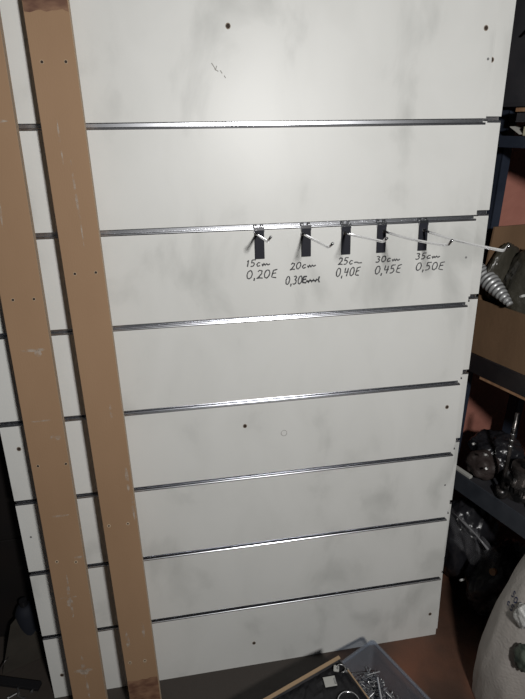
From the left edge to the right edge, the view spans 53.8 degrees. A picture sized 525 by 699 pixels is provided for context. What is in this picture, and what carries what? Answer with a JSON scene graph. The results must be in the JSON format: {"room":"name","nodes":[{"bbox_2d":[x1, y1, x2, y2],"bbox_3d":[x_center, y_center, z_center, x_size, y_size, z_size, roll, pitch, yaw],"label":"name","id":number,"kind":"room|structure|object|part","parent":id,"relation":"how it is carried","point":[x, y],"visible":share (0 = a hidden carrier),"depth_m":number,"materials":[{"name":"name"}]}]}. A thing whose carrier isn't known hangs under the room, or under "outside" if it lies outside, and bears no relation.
{"room":"storage room","nodes":[
{"label":"storage room","id":0,"kind":"room"},
{"bbox_2d":[0,526,524,698],"bbox_3d":[-0.254,1.480,0.650,4.800,0.060,3.100,-4,24,-8],"label":"floor","id":1,"kind":"structure","parent":0,"point":[440,665],"depth_m":1.63,"materials":[{"name":"brown concrete"}]},
{"bbox_2d":[0,434,35,636],"bbox_3d":[-1.092,0.383,1.523,0.770,1.250,0.182,-4,24,-8],"label":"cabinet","id":2,"kind":"object","parent":1,"relation":"on","point":[15,582],"visible":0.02,"depth_m":1.61,"materials":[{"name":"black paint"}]},
{"bbox_3d":[-1.080,0.416,1.456,0.730,0.385,0.005,-4,24,-8],"label":"drawer","id":3,"kind":"part","parent":2,"relation":"part of","materials":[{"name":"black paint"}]},
{"bbox_3d":[-1.075,0.782,1.618,0.730,0.385,0.005,-4,24,-8],"label":"drawer","id":4,"kind":"part","parent":2,"relation":"part of","materials":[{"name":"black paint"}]},
{"bbox_2d":[0,676,41,690],"bbox_3d":[-0.794,1.024,1.595,0.230,0.013,0.024,3,24,7],"label":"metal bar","id":5,"kind":"object","parent":1,"relation":"on","point":[11,682],"visible":1,"depth_m":1.58,"materials":[{"name":"black metal"}]},
{"bbox_2d":[2,618,45,674],"bbox_3d":[-0.759,0.923,1.644,0.160,0.156,0.053,-14,27,-27],"label":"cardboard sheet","id":6,"kind":"object","parent":1,"relation":"on","point":[22,649],"visible":0.82,"depth_m":1.64,"materials":[{"name":"brown cardboard"}]},
{"bbox_2d":[15,597,43,636],"bbox_3d":[-0.754,0.884,1.669,0.065,0.207,0.065,-4,24,-8],"label":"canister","id":7,"kind":"object","parent":1,"relation":"on","point":[26,615],"visible":0.7,"depth_m":1.63,"materials":[{"name":"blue plastic"}]},
{"bbox_2d":[0,12,107,698],"bbox_3d":[-0.519,0.042,1.180,0.088,2.144,0.320,-5,24,-10],"label":"board","id":8,"kind":"object","parent":1,"relation":"on","point":[22,294],"visible":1,"depth_m":1.19,"materials":[{"name":"brown wood"}]},
{"bbox_2d":[22,0,161,698],"bbox_3d":[-0.382,0.031,1.200,0.086,2.144,0.328,-7,25,-14],"label":"board","id":9,"kind":"object","parent":1,"relation":"on","point":[49,26],"visible":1,"depth_m":1.16,"materials":[{"name":"brown wood"}]},
{"bbox_2d":[0,0,496,697],"bbox_3d":[-0.056,-0.123,1.287,1.222,2.349,0.265,-4,24,-8],"label":"slatwall","id":10,"kind":"object","parent":1,"relation":"on","point":[290,417],"visible":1,"depth_m":1.29,"materials":[{"name":"white laminate"}]},
{"bbox_2d":[254,224,271,258],"bbox_3d":[0.005,-0.231,1.169,0.025,0.088,0.176,-4,24,-8],"label":"hook","id":11,"kind":"object","parent":10,"relation":"attached to","point":[258,231],"visible":1,"depth_m":1.24,"materials":[{"name":"black metal"}]},
{"bbox_3d":[-0.007,-0.251,1.241,0.023,0.068,0.002,-4,18,-8],"label":"plate","id":12,"kind":"part","parent":11,"relation":"part of","materials":[{"name":"black metal"}]},
{"bbox_2d":[301,222,333,256],"bbox_3d":[0.126,-0.226,1.166,0.026,0.080,0.227,-5,24,-10],"label":"hook","id":13,"kind":"object","parent":10,"relation":"attached to","point":[306,229],"visible":1,"depth_m":1.25,"materials":[{"name":"black metal"}]},
{"bbox_3d":[0.106,-0.260,1.258,0.023,0.068,0.002,-4,18,-8],"label":"plate","id":14,"kind":"part","parent":13,"relation":"part of","materials":[{"name":"black metal"}]},
{"bbox_2d":[341,220,387,254],"bbox_3d":[0.226,-0.231,1.155,0.025,0.096,0.275,-4,24,-8],"label":"hook","id":15,"kind":"object","parent":10,"relation":"attached to","point":[346,228],"visible":1,"depth_m":1.26,"materials":[{"name":"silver metal"}]},
{"bbox_3d":[0.206,-0.268,1.272,0.023,0.068,0.002,-4,18,-8],"label":"plate","id":16,"kind":"part","parent":15,"relation":"part of","materials":[{"name":"black metal"}]},
{"bbox_2d":[376,219,452,252],"bbox_3d":[0.323,-0.229,1.146,0.025,0.097,0.326,-5,24,-9],"label":"hook","id":17,"kind":"object","parent":10,"relation":"attached to","point":[381,226],"visible":0.99,"depth_m":1.27,"materials":[{"name":"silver metal"}]},
{"bbox_3d":[0.296,-0.275,1.286,0.023,0.068,0.002,-4,18,-8],"label":"plate","id":18,"kind":"part","parent":17,"relation":"part of","materials":[{"name":"black metal"}]},
{"bbox_2d":[418,217,510,251],"bbox_3d":[0.432,-0.226,1.139,0.025,0.094,0.376,-4,24,-8],"label":"hook","id":19,"kind":"object","parent":10,"relation":"attached to","point":[423,224],"visible":0.99,"depth_m":1.29,"materials":[{"name":"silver metal"}]},
{"bbox_3d":[0.404,-0.283,1.302,0.023,0.068,0.002,-4,18,-8],"label":"plate","id":20,"kind":"part","parent":19,"relation":"part of","materials":[{"name":"black metal"}]},
{"bbox_2d":[436,0,498,627],"bbox_3d":[-0.040,-0.134,1.307,1.218,2.360,0.266,-4,24,-8],"label":"slatwall","id":21,"kind":"object","parent":1,"relation":"on","point":[484,119],"visible":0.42,"depth_m":1.39,"materials":[{"name":"white laminate"}]},
{"bbox_2d":[443,496,500,578],"bbox_3d":[0.742,0.685,1.892,0.248,0.391,0.198,-13,27,-26],"label":"plastic bag","id":22,"kind":"object","parent":1,"relation":"on","point":[462,544],"visible":0.56,"depth_m":1.80,"materials":[{"name":"black plastic"}]},
{"bbox_2d":[442,0,515,570],"bbox_3d":[-0.011,-0.149,1.338,1.259,2.381,0.208,-4,24,-8],"label":"slatwall","id":23,"kind":"object","parent":1,"relation":"on","point":[506,10],"visible":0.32,"depth_m":1.32,"materials":[{"name":"white laminate"}]},
{"bbox_2d":[450,108,524,538],"bbox_3d":[0.965,-0.008,1.243,0.271,2.150,1.083,-13,27,-26],"label":"shelving rack","id":24,"kind":"object","parent":1,"relation":"on","point":[510,513],"depth_m":1.55,"materials":[{"name":"metal"}]},
{"bbox_2d":[456,465,472,478],"bbox_3d":[0.669,0.408,1.733,0.014,0.010,0.075,-13,27,-26],"label":"paper sheet","id":25,"kind":"object","parent":24,"relation":"on","point":[469,476],"visible":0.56,"depth_m":1.72,"materials":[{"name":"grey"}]},
{"bbox_2d":[465,449,500,480],"bbox_3d":[0.730,0.378,1.712,0.106,0.102,0.114,-13,27,-26],"label":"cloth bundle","id":26,"kind":"object","parent":24,"relation":"on","point":[476,461],"visible":0.94,"depth_m":1.68,"materials":[{"name":"brown fabric"}]},
{"bbox_2d":[467,429,524,476],"bbox_3d":[0.786,0.352,1.754,0.178,0.158,0.172,5,25,13],"label":"plastic bag","id":27,"kind":"object","parent":24,"relation":"on","point":[495,441],"visible":0.66,"depth_m":1.70,"materials":[{"name":"black plastic"}]},
{"bbox_2d":[471,224,524,374],"bbox_3d":[0.857,-0.121,1.408,0.265,0.380,0.432,-13,27,-26],"label":"cardboard box","id":28,"kind":"object","parent":24,"relation":"on","point":[499,331],"visible":0.62,"depth_m":1.49,"materials":[{"name":"brown cardboard"}]},
{"bbox_2d":[480,263,512,306],"bbox_3d":[0.635,-0.210,1.490,0.054,0.117,0.229,-10,26,-21],"label":"flexible hose","id":29,"kind":"object","parent":28,"relation":"on","point":[491,283],"visible":0.52,"depth_m":1.44,"materials":[{"name":"silver metal"}]},
{"bbox_2d":[485,242,519,301],"bbox_3d":[0.698,-0.221,1.502,0.151,0.184,0.045,-15,28,-30],"label":"plastic bag","id":30,"kind":"object","parent":28,"relation":"in","point":[500,263],"visible":0.39,"depth_m":1.46,"materials":[{"name":"grey plastic"}]},
{"bbox_2d":[494,249,524,313],"bbox_3d":[0.774,-0.142,1.490,0.193,0.308,0.193,-13,27,-26],"label":"plastic bag","id":31,"kind":"object","parent":28,"relation":"in","point":[514,281],"visible":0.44,"depth_m":1.43,"materials":[{"name":"black plastic"}]},
{"bbox_2d":[494,412,519,498],"bbox_3d":[0.748,0.323,1.568,0.036,0.300,0.036,-13,27,-26],"label":"shaft","id":32,"kind":"object","parent":24,"relation":"on","point":[501,491],"visible":1,"depth_m":1.58,"materials":[{"name":"metal"}]},
{"bbox_3d":[0.867,-0.174,1.620,0.036,2.150,0.036,-13,27,-27],"label":"post","id":33,"kind":"part","parent":24,"relation":"part of","materials":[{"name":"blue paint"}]},
{"bbox_2d":[505,458,524,504],"bbox_3d":[0.819,0.408,1.622,0.116,0.100,0.116,-13,27,-26],"label":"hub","id":34,"kind":"object","parent":24,"relation":"on","point":[515,479],"visible":0.94,"depth_m":1.60,"materials":[{"name":"metal"}]},
{"bbox_3d":[0.660,-0.564,1.331,0.034,0.019,0.032,-13,27,-26],"label":"paper strip","id":35,"kind":"part","parent":24,"relation":"part of","materials":[{"name":"white paper"}]},
{"bbox_3d":[0.902,-0.483,1.106,0.203,0.056,0.100,-13,27,-26],"label":"crate","id":36,"kind":"object","parent":24,"relation":"on","visible":0},
{"bbox_2d":[515,108,524,111],"bbox_3d":[0.816,-0.557,1.194,0.204,0.009,0.375,-13,27,-26],"label":"plank","id":37,"kind":"object","parent":36,"relation":"on","point":[517,109],"visible":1,"depth_m":1.29,"materials":[{"name":"brown wood"}]},
{"bbox_2d":[502,0,524,107],"bbox_3d":[0.788,-0.722,1.183,0.173,0.300,0.460,-13,27,-26],"label":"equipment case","id":38,"kind":"object","parent":37,"relation":"on","point":[514,94],"visible":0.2,"depth_m":1.29,"materials":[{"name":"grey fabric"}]},
{"bbox_2d":[465,538,524,616],"bbox_3d":[0.812,0.777,1.768,0.280,0.326,0.173,-15,28,-29],"label":"plastic bag","id":39,"kind":"object","parent":1,"relation":"on","point":[483,590],"depth_m":1.69,"materials":[{"name":"black plastic"}]},
{"bbox_2d":[453,512,488,550],"bbox_3d":[0.695,0.652,1.733,0.028,0.179,0.216,-13,27,-27],"label":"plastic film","id":40,"kind":"object","parent":39,"relation":"on","point":[458,517],"visible":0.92,"depth_m":1.70,"materials":[{"name":"clear plastic"}]},
{"bbox_3d":[0.723,0.697,1.620,0.020,0.025,0.022,-13,27,-26],"label":"bottle cap","id":41,"kind":"part","parent":39,"relation":"part of","materials":[{"name":"orange plastic"}]},
{"bbox_2d":[472,555,524,698],"bbox_3d":[0.761,0.789,1.451,0.270,0.530,0.210,-4,24,-8],"label":"woven sack","id":42,"kind":"object","parent":1,"relation":"on","point":[496,675],"visible":0.91,"depth_m":1.42,"materials":[{"name":"white fabric"}]},
{"bbox_2d":[507,590,520,610],"bbox_3d":[0.673,0.677,1.380,0.014,0.052,0.041,-4,24,-8],"label":"print","id":43,"kind":"object","parent":42,"relation":"attached to","point":[513,596],"depth_m":1.39,"materials":[{"name":"black"}]},
{"bbox_2d":[513,603,524,628],"bbox_3d":[0.680,0.695,1.348,0.039,0.082,0.046,-16,28,-30],"label":"plastic wrapper","id":44,"kind":"object","parent":42,"relation":"on","point":[519,613],"visible":1,"depth_m":1.34,"materials":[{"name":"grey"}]},
{"bbox_2d":[514,643,524,672],"bbox_3d":[0.680,0.806,1.354,0.036,0.096,0.048,-4,24,-8],"label":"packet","id":45,"kind":"object","parent":42,"relation":"on","point":[519,651],"visible":1,"depth_m":1.34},
{"bbox_3d":[0.300,1.036,1.405,0.323,0.121,0.333,-16,28,-31],"label":"plastic bin","id":46,"kind":"object","parent":1,"relation":"on","visible":0},
{"bbox_2d":[264,655,369,698],"bbox_3d":[0.130,0.980,1.331,0.341,0.042,0.241,-13,27,-26],"label":"cardboard tray","id":47,"kind":"object","parent":46,"relation":"on","point":[336,660],"visible":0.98,"depth_m":1.44,"materials":[{"name":"beige"}]},
{"bbox_2d":[277,663,363,698],"bbox_3d":[0.130,0.984,1.333,0.328,0.022,0.225,-13,27,-26],"label":"plastic sheet","id":48,"kind":"object","parent":46,"relation":"on","point":[315,688],"visible":0.91,"depth_m":1.42,"materials":[{"name":"black plastic"}]},
{"bbox_2d":[323,676,336,686],"bbox_3d":[0.188,0.921,1.436,0.034,0.005,0.028,-4,24,-9],"label":"price tag","id":49,"kind":"object","parent":48,"relation":"on","point":[329,681],"visible":1,"depth_m":1.44,"materials":[{"name":"grey paper"}]},
{"bbox_2d":[333,664,348,672],"bbox_3d":[0.223,0.902,1.463,0.044,0.015,0.023,3,24,9],"label":"metal clip","id":50,"kind":"object","parent":48,"relation":"on","point":[336,667],"visible":1,"depth_m":1.46,"materials":[{"name":"grey metal"}]},
{"bbox_2d":[337,691,358,698],"bbox_3d":[0.227,0.941,1.387,0.065,0.010,0.046,-13,27,-26],"label":"wire loop","id":51,"kind":"object","parent":48,"relation":"on","point":[344,692],"visible":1,"depth_m":1.40,"materials":[{"name":"silver metal"}]},
{"bbox_2d":[364,674,384,686],"bbox_3d":[0.334,0.987,1.544,0.063,0.024,0.010,8,25,18],"label":"pin","id":52,"kind":"object","parent":46,"relation":"in","point":[365,675],"visible":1,"depth_m":1.54,"materials":[{"name":"silver metal"}]},
{"bbox_2d":[376,677,382,698],"bbox_3d":[0.344,1.000,1.510,0.016,0.017,0.078,0,24,1],"label":"pin","id":53,"kind":"object","parent":46,"relation":"in","point":[377,678],"visible":1,"depth_m":1.51,"materials":[{"name":"silver metal"}]},
{"bbox_2d":[451,122,524,526],"bbox_3d":[-0.517,-0.384,1.450,4.800,2.700,0.080,-4,24,-8],"label":"wall","id":54,"kind":"structure","parent":0,"point":[487,403],"depth_m":1.90,"materials":[{"name":"paint"}]},
{"bbox_3d":[0.702,-0.547,1.293,0.050,0.023,0.078,-13,27,-26],"label":"carton","id":55,"kind":"object","parent":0,"visible":0},
{"bbox_2d":[516,112,524,121],"bbox_3d":[0.722,-0.544,1.207,0.030,0.024,0.270,-14,27,-27],"label":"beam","id":56,"kind":"structure","parent":55,"relation":"on","point":[520,117],"depth_m":1.30,"materials":[{"name":"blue metal"}]}
]}

